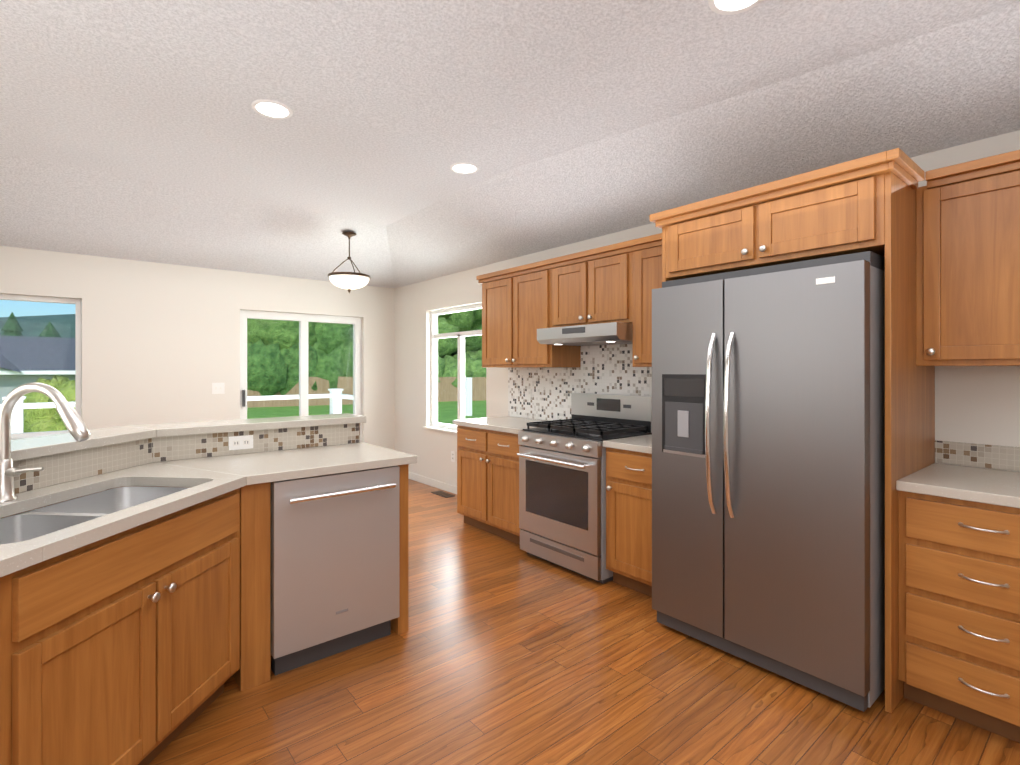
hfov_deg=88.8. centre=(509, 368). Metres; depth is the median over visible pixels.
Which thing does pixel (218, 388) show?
electrical outlet plate
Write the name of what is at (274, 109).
recessed light
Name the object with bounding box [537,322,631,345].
range hood
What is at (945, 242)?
upper cabinet
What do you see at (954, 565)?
base cabinet
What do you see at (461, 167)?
recessed light
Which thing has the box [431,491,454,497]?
floor vent
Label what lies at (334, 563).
dishwasher
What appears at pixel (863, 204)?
upper cabinet
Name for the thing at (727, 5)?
recessed light
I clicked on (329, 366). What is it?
trees
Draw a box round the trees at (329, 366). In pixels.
[247,339,485,395]
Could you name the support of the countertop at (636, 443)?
on the base cabinet at (628, 474)
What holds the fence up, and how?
on the lawn
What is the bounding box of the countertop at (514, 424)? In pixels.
[453,416,548,435]
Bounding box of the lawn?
[247,400,485,423]
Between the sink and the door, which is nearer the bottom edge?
the sink
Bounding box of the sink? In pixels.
[0,486,187,543]
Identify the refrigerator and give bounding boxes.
[652,251,884,711]
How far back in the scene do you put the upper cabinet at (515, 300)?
4.30 m
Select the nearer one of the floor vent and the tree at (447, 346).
the floor vent
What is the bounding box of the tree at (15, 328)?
[1,312,22,335]
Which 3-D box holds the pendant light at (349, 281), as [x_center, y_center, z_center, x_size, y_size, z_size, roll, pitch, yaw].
[-1.538,-1.014,4.984,0.396,0.592,0.396,0,0,-40]
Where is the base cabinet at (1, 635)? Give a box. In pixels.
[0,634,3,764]
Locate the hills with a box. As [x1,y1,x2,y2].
[0,314,74,337]
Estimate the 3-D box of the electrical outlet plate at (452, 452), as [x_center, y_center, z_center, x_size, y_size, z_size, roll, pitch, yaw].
[-0.624,0.960,5.691,0.006,0.115,0.070,0,0,-40]
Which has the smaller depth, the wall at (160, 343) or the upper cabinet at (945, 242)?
the upper cabinet at (945, 242)
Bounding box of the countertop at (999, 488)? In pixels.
[893,460,1019,507]
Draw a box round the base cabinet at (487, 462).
[453,424,521,544]
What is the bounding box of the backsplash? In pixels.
[508,344,1019,470]
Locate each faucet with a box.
[0,382,90,501]
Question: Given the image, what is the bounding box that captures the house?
[0,336,74,403]
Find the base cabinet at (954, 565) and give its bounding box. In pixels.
[889,488,1019,742]
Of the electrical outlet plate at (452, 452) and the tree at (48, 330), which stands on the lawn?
the tree at (48, 330)
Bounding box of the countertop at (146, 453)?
[0,414,365,497]
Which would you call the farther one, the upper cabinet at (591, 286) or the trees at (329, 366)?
the trees at (329, 366)
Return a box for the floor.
[148,479,1019,764]
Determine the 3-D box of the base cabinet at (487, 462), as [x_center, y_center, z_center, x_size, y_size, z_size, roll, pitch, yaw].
[0.052,0.924,4.390,0.625,0.870,0.905,0,0,-40]
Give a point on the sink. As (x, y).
(32, 524)
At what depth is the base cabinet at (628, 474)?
3.12 m
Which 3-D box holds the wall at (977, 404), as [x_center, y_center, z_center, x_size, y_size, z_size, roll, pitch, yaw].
[1.230,-0.116,3.586,0.150,2.950,8.350,0,0,-40]
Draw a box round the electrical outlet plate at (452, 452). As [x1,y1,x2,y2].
[451,451,454,461]
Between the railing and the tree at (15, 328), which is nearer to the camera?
the railing
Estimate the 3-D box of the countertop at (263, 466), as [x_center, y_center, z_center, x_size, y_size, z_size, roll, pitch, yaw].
[-1.171,0.468,2.503,1.296,0.039,0.678,0,0,-40]
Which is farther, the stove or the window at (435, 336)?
the window at (435, 336)
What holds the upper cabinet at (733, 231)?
attached to the wall at (977, 404)
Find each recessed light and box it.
[251,99,292,118]
[450,162,478,173]
[708,0,762,14]
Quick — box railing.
[0,389,352,432]
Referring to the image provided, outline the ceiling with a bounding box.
[0,0,1019,287]
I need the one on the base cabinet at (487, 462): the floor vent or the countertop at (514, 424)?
the countertop at (514, 424)
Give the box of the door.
[240,310,361,442]
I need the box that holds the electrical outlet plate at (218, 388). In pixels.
[212,383,224,393]
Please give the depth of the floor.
2.14 m
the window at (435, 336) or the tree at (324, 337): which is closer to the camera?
the window at (435, 336)
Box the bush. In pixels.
[24,375,74,432]
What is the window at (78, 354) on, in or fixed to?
in the wall at (160, 343)
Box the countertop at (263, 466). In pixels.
[200,442,416,485]
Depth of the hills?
119.16 m
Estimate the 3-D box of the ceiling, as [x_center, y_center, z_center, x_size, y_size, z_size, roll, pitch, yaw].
[-0.790,-1.202,2.004,4.980,0.320,8.200,0,0,-40]
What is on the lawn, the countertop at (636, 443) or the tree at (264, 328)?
the tree at (264, 328)
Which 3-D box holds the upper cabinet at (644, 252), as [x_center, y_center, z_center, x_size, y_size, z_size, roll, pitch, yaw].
[1.081,-0.427,3.364,0.356,0.830,0.470,0,0,-40]
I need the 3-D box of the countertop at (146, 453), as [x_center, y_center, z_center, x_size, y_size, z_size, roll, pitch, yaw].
[-1.526,0.308,2.001,2.484,0.039,1.510,0,0,-40]
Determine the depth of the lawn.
24.62 m
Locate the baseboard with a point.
(433, 483)
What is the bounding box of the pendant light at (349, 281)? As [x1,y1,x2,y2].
[328,231,370,292]
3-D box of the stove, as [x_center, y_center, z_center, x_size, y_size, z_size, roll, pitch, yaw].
[0.518,0.776,3.695,0.694,1.165,0.755,0,0,-40]
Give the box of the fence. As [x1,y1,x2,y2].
[247,376,485,415]
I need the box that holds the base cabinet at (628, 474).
[606,448,651,596]
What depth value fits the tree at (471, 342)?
39.02 m
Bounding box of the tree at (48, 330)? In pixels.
[38,321,61,337]
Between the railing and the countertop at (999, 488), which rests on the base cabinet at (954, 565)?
the countertop at (999, 488)
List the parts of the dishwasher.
handle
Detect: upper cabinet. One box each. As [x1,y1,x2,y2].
[477,259,584,367]
[549,241,628,327]
[629,233,664,367]
[661,182,778,280]
[773,150,912,275]
[909,150,1019,367]
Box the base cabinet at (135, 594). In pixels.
[4,518,270,764]
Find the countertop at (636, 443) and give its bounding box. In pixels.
[603,434,651,455]
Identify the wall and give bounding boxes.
[0,246,394,449]
[395,130,1019,485]
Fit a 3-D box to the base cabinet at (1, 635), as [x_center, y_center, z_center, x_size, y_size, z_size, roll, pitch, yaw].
[-1.543,0.922,1.018,0.779,0.870,0.779,0,0,-40]
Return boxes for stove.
[517,393,651,583]
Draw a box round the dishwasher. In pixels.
[271,466,398,675]
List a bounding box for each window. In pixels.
[0,294,81,438]
[423,303,485,433]
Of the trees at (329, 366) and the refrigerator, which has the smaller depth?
the refrigerator
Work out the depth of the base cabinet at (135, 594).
1.62 m
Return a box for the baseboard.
[408,472,456,493]
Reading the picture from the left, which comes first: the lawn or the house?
the house

